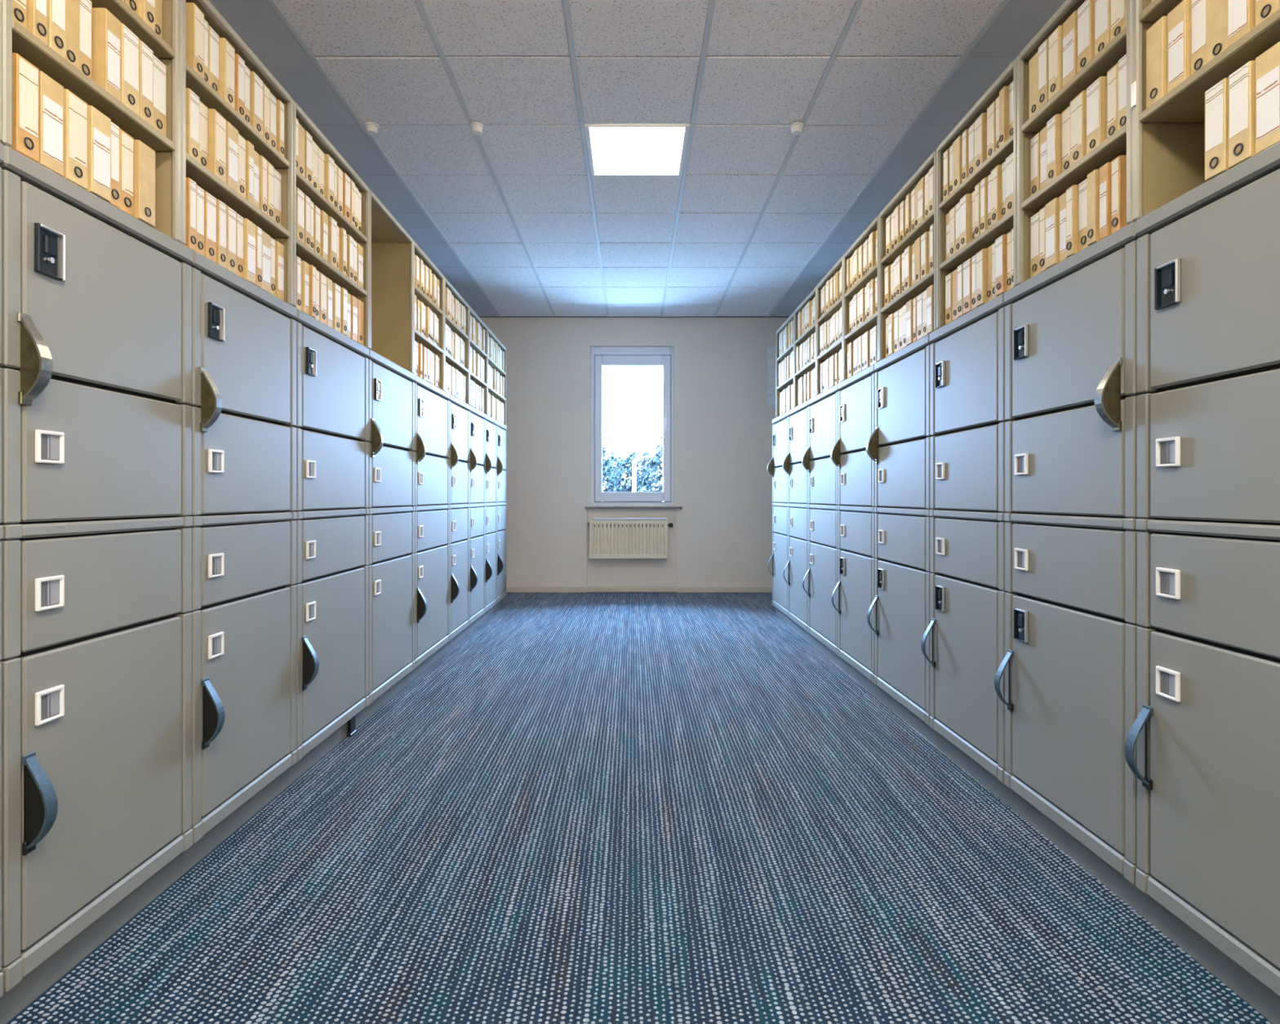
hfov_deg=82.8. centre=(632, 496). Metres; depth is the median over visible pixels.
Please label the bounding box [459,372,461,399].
binder
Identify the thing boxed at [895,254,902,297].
binder
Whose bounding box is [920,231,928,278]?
binder
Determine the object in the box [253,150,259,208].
binder
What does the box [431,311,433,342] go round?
binder
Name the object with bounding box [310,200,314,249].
binder
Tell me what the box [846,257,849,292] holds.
binder
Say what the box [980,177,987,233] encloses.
binder
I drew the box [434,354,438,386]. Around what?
binder
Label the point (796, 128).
smoke detector
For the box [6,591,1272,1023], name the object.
floor
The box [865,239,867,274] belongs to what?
binder
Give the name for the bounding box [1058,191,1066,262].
binder
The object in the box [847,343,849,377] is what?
binder
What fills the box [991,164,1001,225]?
binder
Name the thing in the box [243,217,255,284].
binder
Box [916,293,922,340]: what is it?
binder
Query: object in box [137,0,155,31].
binder
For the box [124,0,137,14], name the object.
binder
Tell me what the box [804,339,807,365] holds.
binder
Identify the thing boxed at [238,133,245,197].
binder
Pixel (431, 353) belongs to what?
binder
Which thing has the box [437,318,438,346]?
binder
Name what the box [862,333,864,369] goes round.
binder
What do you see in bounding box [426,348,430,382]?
binder
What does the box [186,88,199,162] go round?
binder
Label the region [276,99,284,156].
binder
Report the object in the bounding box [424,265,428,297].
binder
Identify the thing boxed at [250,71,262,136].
binder
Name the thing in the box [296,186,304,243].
binder
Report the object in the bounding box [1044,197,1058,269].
binder
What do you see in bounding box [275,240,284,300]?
binder
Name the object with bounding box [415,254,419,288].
binder
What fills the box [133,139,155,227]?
binder
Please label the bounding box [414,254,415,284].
binder
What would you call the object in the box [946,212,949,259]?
binder
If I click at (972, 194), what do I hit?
binder
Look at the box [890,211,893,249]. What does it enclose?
binder
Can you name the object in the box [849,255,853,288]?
binder
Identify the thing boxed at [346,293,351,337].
binder
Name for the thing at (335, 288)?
binder
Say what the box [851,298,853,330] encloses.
binder
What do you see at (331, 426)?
tall cabinet
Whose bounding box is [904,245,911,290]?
binder
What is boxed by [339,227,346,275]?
binder
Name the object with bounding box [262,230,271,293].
binder
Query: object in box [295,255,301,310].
binder
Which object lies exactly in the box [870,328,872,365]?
binder
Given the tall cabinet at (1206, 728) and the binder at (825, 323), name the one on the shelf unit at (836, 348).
the binder at (825, 323)
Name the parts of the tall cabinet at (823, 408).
bow handle, bow handle, post, post, post, post, rail, door, door, door, door, rail, rail, post, post, post, post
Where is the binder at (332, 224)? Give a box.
[328,216,337,268]
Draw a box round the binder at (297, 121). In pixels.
[296,118,298,171]
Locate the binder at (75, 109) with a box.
[63,88,88,190]
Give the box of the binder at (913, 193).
[911,187,915,231]
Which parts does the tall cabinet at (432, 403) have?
post, post, post, post, bow handle, bow handle, rail, door, door, door, door, rail, rail, post, post, post, post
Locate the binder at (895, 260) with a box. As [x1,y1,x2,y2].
[893,260,895,298]
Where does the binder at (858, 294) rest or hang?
on the shelf unit at (873, 321)
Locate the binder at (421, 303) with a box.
[420,301,423,334]
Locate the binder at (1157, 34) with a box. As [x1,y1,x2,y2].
[1146,16,1167,108]
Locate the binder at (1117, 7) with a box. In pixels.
[1110,0,1126,41]
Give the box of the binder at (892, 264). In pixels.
[890,262,893,301]
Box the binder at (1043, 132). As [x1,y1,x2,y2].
[1040,125,1046,188]
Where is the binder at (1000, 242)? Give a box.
[995,234,1006,296]
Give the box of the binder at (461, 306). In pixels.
[460,303,463,331]
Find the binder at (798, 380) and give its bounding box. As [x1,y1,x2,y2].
[797,379,799,405]
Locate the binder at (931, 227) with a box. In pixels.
[929,223,933,271]
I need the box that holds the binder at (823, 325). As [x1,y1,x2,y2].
[822,323,824,352]
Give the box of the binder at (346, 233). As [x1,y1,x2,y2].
[346,233,346,275]
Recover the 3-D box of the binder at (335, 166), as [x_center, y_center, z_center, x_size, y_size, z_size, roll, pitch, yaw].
[-1.384,-1.302,3.057,0.273,0.198,0.036,0,0,0]
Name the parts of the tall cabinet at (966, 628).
bow handle, post, post, post, post, post, post, rail, door, door, door, rail, door, rail, post, post, post, post, post, post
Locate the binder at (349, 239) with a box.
[346,234,353,280]
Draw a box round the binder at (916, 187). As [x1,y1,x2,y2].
[915,184,917,226]
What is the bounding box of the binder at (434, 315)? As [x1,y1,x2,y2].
[433,312,435,344]
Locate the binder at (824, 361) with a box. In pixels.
[824,360,826,391]
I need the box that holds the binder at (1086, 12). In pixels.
[1077,0,1094,72]
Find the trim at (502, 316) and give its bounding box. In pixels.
[479,315,788,317]
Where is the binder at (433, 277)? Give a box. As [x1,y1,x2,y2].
[431,273,435,304]
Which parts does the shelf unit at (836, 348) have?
panel, panel, panel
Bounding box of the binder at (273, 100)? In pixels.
[270,92,276,149]
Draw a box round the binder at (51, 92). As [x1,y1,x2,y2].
[38,70,63,177]
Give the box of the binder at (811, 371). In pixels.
[810,370,812,398]
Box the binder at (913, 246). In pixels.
[911,243,914,285]
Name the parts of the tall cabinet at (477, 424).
post, post, post, post, bow handle, bow handle, rail, door, door, door, door, rail, rail, post, post, post, post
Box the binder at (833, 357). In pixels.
[831,354,835,386]
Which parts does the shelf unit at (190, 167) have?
panel, panel, panel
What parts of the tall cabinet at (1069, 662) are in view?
bow handle, post, post, post, post, post, post, rail, door, door, rail, door, door, rail, bow handle, post, post, post, post, post, post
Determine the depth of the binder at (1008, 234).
2.46 m
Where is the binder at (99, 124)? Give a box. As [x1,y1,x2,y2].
[87,105,111,202]
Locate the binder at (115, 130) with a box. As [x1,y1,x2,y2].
[109,121,119,208]
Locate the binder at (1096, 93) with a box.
[1086,76,1106,153]
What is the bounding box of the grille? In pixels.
[592,517,666,519]
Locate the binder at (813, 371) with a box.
[812,368,814,397]
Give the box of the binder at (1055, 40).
[1048,25,1062,100]
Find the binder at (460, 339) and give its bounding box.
[459,337,462,364]
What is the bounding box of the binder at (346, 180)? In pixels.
[342,172,350,221]
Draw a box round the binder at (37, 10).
[26,0,47,44]
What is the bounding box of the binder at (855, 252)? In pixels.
[853,248,857,284]
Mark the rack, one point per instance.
(771, 350)
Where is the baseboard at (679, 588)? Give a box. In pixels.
[506,586,772,592]
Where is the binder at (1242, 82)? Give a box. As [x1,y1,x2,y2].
[1228,60,1255,168]
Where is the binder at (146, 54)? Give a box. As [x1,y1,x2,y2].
[139,40,153,126]
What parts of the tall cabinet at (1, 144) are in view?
post, post, post, post, rail, post, post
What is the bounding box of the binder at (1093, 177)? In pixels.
[1087,168,1099,245]
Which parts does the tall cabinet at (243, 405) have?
post, post, post, post, post, post, bow handle, bow handle, rail, door, door, door, door, rail, rail, post, post, post, post, post, post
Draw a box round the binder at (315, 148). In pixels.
[312,140,318,190]
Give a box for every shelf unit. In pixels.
[0,0,2,141]
[0,0,180,242]
[179,0,293,305]
[292,100,369,348]
[368,190,413,373]
[413,240,444,390]
[444,277,469,404]
[469,306,487,414]
[487,327,506,425]
[776,311,794,417]
[794,286,816,407]
[816,255,843,395]
[843,215,879,380]
[878,149,937,360]
[936,57,1017,328]
[1017,0,1133,284]
[1130,0,1279,221]
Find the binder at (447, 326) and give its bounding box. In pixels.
[447,325,448,354]
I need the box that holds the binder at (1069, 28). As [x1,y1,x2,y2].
[1062,10,1077,87]
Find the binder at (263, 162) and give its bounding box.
[259,155,266,213]
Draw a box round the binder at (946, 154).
[943,148,949,199]
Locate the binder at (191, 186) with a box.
[184,177,196,251]
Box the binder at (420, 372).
[418,342,422,377]
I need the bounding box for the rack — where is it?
[767,346,776,406]
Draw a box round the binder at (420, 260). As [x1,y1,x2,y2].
[419,258,422,292]
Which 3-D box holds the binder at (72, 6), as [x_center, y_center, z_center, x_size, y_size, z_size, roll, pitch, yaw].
[-1.385,-1.052,1.618,0.273,0.198,0.050,0,0,0]
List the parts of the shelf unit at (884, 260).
panel, panel, panel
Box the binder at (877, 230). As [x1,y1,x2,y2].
[875,230,877,264]
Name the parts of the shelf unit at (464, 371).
panel, panel, panel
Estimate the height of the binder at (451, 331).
0.198 m
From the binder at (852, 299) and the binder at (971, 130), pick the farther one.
the binder at (852, 299)
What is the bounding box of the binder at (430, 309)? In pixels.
[430,309,431,341]
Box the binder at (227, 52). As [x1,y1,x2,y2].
[219,37,235,109]
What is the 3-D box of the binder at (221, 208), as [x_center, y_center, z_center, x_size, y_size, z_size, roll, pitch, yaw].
[-1.384,-0.799,2.216,0.273,0.198,0.044,0,0,0]
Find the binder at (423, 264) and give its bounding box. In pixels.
[422,263,424,293]
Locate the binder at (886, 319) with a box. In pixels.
[885,317,888,357]
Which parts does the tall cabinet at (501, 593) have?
post, post, post, post, bow handle, rail, bow handle, door, door, door, door, rail, rail, post, post, post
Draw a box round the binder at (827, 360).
[826,358,829,389]
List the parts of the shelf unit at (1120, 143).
panel, panel, panel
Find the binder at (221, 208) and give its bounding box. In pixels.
[216,199,226,268]
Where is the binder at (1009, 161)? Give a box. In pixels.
[1005,152,1013,214]
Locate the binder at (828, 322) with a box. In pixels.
[826,319,829,349]
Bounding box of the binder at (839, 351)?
[838,351,839,382]
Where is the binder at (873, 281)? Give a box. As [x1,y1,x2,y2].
[870,278,875,316]
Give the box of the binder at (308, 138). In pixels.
[304,130,312,184]
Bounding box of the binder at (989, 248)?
[986,244,991,302]
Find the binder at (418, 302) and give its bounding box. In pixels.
[416,298,420,332]
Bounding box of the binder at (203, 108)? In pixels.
[200,101,208,168]
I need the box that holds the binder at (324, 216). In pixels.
[320,209,328,261]
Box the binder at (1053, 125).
[1046,114,1061,183]
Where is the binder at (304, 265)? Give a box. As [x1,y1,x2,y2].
[301,260,309,315]
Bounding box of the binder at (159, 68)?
[153,55,166,137]
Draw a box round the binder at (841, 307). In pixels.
[840,306,841,339]
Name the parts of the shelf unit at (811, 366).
panel, panel, panel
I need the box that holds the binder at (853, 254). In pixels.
[853,253,853,285]
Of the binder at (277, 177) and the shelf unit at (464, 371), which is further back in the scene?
the shelf unit at (464, 371)
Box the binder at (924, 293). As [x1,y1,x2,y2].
[922,289,928,337]
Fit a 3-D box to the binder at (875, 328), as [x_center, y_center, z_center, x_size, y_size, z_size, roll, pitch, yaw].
[1.414,-0.799,3.839,0.273,0.198,0.056,0,0,0]
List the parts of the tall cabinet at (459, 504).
post, post, post, post, bow handle, bow handle, rail, door, door, door, door, rail, rail, post, post, post, post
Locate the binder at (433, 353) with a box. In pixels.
[432,352,434,385]
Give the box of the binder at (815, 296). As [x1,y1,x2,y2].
[814,296,815,322]
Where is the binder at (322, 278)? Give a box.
[319,271,326,324]
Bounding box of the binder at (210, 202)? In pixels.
[204,191,216,262]
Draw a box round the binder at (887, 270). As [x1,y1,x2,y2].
[884,265,890,305]
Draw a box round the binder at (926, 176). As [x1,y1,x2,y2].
[924,172,928,217]
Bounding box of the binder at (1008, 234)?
[1006,231,1011,290]
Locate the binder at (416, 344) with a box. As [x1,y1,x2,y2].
[415,341,418,376]
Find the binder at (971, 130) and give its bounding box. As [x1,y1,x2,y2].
[968,122,974,176]
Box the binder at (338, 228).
[337,226,339,270]
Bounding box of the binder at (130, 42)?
[120,22,139,115]
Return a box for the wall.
[480,317,788,592]
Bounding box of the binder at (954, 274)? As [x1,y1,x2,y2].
[951,268,957,320]
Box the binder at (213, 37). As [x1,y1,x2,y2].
[208,25,219,93]
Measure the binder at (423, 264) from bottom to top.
0.198 m
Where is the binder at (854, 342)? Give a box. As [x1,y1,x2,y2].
[853,339,855,374]
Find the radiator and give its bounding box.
[587,517,672,559]
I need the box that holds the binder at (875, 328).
[872,324,877,364]
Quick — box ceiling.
[208,0,1066,316]
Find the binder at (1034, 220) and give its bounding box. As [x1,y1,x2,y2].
[1030,211,1039,278]
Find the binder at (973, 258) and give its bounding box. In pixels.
[971,254,977,309]
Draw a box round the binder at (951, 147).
[949,145,952,194]
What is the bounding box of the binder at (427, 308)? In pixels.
[425,306,430,340]
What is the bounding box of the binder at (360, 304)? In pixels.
[357,298,363,345]
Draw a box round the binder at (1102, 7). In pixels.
[1094,0,1110,56]
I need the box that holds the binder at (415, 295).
[414,294,416,328]
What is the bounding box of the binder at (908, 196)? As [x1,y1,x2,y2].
[906,192,911,235]
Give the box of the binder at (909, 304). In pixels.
[906,298,912,345]
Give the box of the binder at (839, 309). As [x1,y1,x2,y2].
[839,309,839,340]
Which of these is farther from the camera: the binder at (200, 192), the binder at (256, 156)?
the binder at (256, 156)
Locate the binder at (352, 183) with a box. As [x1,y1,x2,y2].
[350,179,355,226]
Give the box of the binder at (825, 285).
[825,284,826,312]
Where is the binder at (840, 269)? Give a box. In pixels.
[839,269,840,298]
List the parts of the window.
sash frame, sill, handle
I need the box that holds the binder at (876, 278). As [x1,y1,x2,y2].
[875,276,877,312]
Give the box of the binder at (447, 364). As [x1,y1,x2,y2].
[446,364,448,393]
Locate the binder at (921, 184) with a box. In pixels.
[917,176,924,224]
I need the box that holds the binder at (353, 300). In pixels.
[351,294,357,342]
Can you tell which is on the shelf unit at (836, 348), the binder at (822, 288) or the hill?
the binder at (822, 288)
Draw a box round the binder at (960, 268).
[957,263,964,317]
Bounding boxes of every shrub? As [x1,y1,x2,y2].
[601,437,624,501]
[604,448,651,491]
[635,434,662,491]
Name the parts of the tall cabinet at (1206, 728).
bow handle, post, post, post, post, post, post, rail, rail, rail, door, door, door, door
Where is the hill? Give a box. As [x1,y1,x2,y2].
[602,443,662,491]
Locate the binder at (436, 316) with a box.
[435,315,437,345]
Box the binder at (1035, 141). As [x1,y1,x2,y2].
[1030,132,1039,195]
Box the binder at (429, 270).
[428,268,431,300]
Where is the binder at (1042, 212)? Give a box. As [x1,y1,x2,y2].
[1039,206,1046,272]
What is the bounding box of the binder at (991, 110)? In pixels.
[986,100,995,158]
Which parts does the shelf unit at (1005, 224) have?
panel, panel, panel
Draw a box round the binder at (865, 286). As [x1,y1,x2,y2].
[864,286,866,320]
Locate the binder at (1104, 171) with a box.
[1098,162,1111,239]
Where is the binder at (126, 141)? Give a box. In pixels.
[119,128,133,216]
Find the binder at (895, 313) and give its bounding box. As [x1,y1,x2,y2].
[893,310,898,352]
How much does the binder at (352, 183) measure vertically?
0.198 m
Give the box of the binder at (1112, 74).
[1106,62,1118,138]
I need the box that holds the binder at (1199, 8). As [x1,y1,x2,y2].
[1191,0,1208,75]
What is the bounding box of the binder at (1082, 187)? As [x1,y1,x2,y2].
[1078,178,1088,251]
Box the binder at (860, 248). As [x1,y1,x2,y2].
[857,244,862,280]
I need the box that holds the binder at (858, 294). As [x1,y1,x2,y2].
[857,291,859,326]
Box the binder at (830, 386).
[829,356,831,387]
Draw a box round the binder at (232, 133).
[226,120,238,191]
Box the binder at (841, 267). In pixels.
[840,266,841,297]
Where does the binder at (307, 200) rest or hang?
on the shelf unit at (301, 250)
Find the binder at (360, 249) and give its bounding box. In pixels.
[357,243,363,288]
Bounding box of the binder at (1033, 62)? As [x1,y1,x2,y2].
[1028,51,1038,119]
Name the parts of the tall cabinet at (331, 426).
post, post, post, post, post, post, bow handle, rail, door, rail, door, door, door, rail, levelling foot, post, post, post, post, post, post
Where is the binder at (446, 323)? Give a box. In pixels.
[445,323,447,353]
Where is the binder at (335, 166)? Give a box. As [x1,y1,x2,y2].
[334,163,337,208]
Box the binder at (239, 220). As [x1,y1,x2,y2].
[235,213,243,277]
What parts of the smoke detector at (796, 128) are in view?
mounting plate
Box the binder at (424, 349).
[422,346,426,380]
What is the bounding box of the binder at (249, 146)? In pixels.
[245,140,253,204]
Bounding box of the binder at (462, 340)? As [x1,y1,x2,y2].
[462,339,463,365]
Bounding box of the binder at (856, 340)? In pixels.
[855,337,857,373]
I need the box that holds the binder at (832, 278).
[830,276,833,307]
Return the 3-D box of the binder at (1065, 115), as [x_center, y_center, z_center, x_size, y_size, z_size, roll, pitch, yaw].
[1.421,-1.052,2.151,0.273,0.198,0.056,0,0,0]
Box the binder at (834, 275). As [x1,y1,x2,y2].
[833,275,835,304]
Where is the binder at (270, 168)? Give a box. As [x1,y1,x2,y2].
[266,160,274,219]
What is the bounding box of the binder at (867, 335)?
[864,330,870,368]
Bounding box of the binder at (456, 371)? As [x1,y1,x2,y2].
[455,368,457,398]
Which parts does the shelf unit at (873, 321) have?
panel, panel, panel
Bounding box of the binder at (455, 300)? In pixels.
[454,297,457,324]
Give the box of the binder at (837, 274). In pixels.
[835,271,839,302]
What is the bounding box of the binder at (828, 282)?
[826,280,830,311]
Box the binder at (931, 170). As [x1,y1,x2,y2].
[928,165,933,213]
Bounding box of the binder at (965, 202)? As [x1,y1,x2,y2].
[960,193,970,248]
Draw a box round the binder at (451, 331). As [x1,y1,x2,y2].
[450,330,451,356]
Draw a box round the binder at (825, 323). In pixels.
[824,320,826,351]
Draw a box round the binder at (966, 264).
[963,257,972,314]
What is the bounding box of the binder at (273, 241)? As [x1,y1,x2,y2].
[271,237,275,295]
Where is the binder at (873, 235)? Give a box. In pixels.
[869,231,875,270]
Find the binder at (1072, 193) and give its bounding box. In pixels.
[1066,184,1078,257]
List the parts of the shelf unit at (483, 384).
panel, panel, panel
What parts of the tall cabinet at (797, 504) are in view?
bow handle, bow handle, post, post, post, post, rail, rail, door, door, door, rail, door, post, post, post, post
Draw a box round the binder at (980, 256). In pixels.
[975,248,986,306]
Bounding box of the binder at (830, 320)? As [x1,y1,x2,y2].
[829,317,831,347]
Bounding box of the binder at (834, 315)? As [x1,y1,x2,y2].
[833,313,835,344]
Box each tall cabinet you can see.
[0,142,3,997]
[0,145,192,1023]
[182,250,297,875]
[288,308,368,784]
[362,348,415,723]
[409,374,449,683]
[444,394,469,653]
[465,404,484,636]
[481,413,497,622]
[493,420,506,613]
[766,410,791,626]
[782,400,812,644]
[801,383,843,669]
[830,363,879,699]
[866,333,937,746]
[920,293,1013,808]
[994,221,1147,919]
[1124,142,1279,1023]
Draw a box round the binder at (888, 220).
[885,214,890,254]
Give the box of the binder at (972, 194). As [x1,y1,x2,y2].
[970,191,974,240]
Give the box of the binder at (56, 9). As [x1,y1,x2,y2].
[47,0,66,59]
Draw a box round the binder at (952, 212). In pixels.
[949,206,955,257]
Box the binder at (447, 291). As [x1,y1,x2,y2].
[445,287,449,318]
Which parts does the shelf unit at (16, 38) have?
panel, panel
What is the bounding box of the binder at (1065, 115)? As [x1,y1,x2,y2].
[1061,105,1070,173]
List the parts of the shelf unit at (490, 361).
panel, panel, panel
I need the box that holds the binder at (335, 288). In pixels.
[332,282,340,332]
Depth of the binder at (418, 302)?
4.24 m
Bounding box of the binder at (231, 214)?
[226,205,235,273]
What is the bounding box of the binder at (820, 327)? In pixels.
[819,324,822,355]
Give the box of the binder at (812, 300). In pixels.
[811,299,813,325]
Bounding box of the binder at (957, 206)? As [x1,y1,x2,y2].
[955,201,959,253]
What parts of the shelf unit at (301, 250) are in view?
panel, panel, panel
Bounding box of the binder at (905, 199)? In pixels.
[905,199,906,235]
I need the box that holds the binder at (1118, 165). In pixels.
[1111,155,1127,233]
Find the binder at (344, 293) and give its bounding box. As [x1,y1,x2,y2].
[340,287,347,336]
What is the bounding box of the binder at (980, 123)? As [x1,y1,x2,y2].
[974,112,986,169]
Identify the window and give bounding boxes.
[584,346,682,509]
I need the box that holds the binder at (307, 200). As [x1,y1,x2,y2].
[304,194,310,247]
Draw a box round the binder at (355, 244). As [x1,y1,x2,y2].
[353,240,357,284]
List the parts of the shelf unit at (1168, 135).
panel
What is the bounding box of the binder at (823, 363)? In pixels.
[822,361,824,391]
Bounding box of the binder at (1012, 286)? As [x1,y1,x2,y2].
[1011,228,1014,288]
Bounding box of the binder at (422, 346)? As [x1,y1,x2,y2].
[422,346,422,378]
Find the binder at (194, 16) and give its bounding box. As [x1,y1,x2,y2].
[186,2,204,79]
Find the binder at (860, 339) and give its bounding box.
[857,335,862,372]
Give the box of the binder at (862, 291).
[859,287,864,324]
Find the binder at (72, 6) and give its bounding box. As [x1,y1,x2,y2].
[66,0,79,69]
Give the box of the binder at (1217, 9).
[1208,0,1226,62]
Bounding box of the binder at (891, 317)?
[888,313,893,355]
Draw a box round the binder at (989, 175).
[987,173,991,227]
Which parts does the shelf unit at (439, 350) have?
panel, panel, panel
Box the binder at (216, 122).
[208,108,226,182]
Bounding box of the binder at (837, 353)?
[835,352,838,384]
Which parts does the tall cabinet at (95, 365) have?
post, post, post, post, post, post, bow handle, bow handle, rail, door, door, door, door, rail, rail, post, post, post, post, post, post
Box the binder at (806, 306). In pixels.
[804,303,807,331]
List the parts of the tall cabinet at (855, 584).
bow handle, bow handle, post, post, post, post, post, rail, door, door, door, rail, door, rail, post, post, post, post, post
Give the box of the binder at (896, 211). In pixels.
[893,204,899,247]
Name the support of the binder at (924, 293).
on the shelf unit at (884, 260)
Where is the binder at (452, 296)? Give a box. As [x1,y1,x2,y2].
[451,293,453,322]
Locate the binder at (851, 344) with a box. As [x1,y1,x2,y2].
[848,342,853,377]
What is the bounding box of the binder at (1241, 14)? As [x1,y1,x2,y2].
[1226,0,1255,48]
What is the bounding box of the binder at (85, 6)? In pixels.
[79,0,92,79]
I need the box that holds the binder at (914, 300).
[912,296,916,342]
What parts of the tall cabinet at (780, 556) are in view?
bow handle, bow handle, post, post, post, post, rail, door, door, door, rail, door, rail, post, post, post, post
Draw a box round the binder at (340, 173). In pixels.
[337,165,342,213]
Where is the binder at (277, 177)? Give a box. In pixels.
[274,168,281,225]
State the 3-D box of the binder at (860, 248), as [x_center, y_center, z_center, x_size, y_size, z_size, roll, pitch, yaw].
[1.409,-1.302,4.069,0.273,0.198,0.062,0,0,0]
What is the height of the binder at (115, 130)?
0.198 m
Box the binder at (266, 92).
[262,83,270,143]
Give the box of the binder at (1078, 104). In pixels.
[1070,90,1086,165]
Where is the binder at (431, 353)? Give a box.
[429,351,432,383]
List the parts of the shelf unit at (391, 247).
panel, panel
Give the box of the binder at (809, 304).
[807,301,811,328]
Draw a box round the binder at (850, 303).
[848,301,851,333]
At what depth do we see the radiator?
7.89 m
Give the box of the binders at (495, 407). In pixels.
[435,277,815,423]
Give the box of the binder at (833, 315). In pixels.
[831,315,833,345]
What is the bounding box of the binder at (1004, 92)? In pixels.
[999,85,1008,146]
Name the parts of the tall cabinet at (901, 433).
bow handle, bow handle, post, post, post, post, post, rail, door, door, door, door, rail, rail, post, post, post, post, post, post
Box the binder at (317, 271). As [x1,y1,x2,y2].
[315,269,319,320]
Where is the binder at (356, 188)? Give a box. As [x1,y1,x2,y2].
[355,186,358,229]
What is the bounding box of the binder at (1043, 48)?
[1038,38,1048,109]
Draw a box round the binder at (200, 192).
[196,185,204,255]
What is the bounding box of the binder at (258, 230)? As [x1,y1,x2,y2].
[254,225,262,288]
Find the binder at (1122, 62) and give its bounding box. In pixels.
[1118,53,1126,129]
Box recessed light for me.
[584,124,689,175]
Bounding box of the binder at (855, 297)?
[853,293,857,329]
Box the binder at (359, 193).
[358,191,361,232]
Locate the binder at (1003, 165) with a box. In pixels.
[1001,161,1005,217]
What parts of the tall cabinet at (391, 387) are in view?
post, post, post, post, post, post, bow handle, rail, door, door, door, door, rail, rail, post, post, post, post, post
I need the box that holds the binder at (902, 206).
[899,200,905,241]
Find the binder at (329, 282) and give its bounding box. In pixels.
[326,277,332,327]
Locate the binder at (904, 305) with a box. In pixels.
[902,304,906,347]
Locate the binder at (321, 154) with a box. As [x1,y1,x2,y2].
[318,147,324,196]
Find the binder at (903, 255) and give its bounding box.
[902,252,904,293]
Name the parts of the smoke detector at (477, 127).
mounting plate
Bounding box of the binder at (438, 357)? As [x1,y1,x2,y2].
[438,357,439,387]
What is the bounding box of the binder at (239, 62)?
[235,53,244,118]
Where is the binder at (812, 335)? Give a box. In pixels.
[811,333,813,360]
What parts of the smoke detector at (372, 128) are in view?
mounting plate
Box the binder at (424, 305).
[423,305,425,336]
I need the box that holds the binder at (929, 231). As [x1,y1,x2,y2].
[928,231,929,272]
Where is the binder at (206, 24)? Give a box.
[204,18,208,83]
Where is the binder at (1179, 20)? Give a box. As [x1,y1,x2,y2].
[1167,0,1191,93]
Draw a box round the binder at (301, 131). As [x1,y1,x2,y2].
[298,123,304,176]
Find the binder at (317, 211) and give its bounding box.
[313,204,320,255]
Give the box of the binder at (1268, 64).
[1255,41,1279,154]
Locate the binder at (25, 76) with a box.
[9,53,39,163]
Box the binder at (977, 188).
[974,182,980,238]
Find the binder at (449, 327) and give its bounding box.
[448,327,450,355]
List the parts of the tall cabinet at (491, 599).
post, post, post, post, bow handle, bow handle, rail, door, door, door, door, rail, rail, post, post, post, post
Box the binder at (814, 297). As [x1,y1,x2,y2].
[813,297,814,324]
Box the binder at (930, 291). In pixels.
[926,284,934,333]
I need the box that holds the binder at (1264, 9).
[1255,0,1279,26]
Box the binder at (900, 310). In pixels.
[898,306,902,350]
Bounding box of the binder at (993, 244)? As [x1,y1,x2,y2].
[991,242,996,298]
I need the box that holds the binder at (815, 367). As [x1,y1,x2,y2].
[814,367,815,395]
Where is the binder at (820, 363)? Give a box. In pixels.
[820,363,822,392]
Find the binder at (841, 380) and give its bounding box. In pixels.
[840,349,842,382]
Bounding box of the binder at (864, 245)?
[862,242,865,276]
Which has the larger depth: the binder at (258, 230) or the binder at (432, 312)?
the binder at (432, 312)
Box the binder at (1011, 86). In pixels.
[1008,81,1013,137]
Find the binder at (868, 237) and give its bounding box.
[867,237,869,271]
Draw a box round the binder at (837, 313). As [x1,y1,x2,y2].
[835,310,839,342]
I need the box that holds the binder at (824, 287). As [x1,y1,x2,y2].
[822,285,825,314]
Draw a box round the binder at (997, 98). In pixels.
[995,96,999,150]
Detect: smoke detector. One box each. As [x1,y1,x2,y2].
[364,121,378,135]
[470,121,484,135]
[790,121,804,135]
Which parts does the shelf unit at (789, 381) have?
panel, panel, panel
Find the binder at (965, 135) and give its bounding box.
[962,128,968,182]
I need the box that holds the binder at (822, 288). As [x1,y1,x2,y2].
[821,288,822,315]
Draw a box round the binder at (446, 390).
[444,362,447,391]
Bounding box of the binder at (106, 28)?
[92,8,120,101]
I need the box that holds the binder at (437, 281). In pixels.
[436,278,439,307]
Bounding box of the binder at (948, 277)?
[945,272,951,324]
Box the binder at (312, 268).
[309,264,315,318]
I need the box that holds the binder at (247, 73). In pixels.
[244,65,250,124]
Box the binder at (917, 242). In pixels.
[914,236,920,283]
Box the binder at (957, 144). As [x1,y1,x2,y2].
[952,135,962,191]
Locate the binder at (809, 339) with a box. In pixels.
[807,337,810,364]
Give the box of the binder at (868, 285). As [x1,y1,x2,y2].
[866,281,870,319]
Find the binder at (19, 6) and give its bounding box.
[12,0,26,29]
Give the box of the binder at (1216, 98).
[1204,77,1229,181]
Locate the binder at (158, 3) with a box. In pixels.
[155,0,162,38]
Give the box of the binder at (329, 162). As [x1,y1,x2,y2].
[324,154,334,205]
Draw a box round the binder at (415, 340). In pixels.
[413,340,415,374]

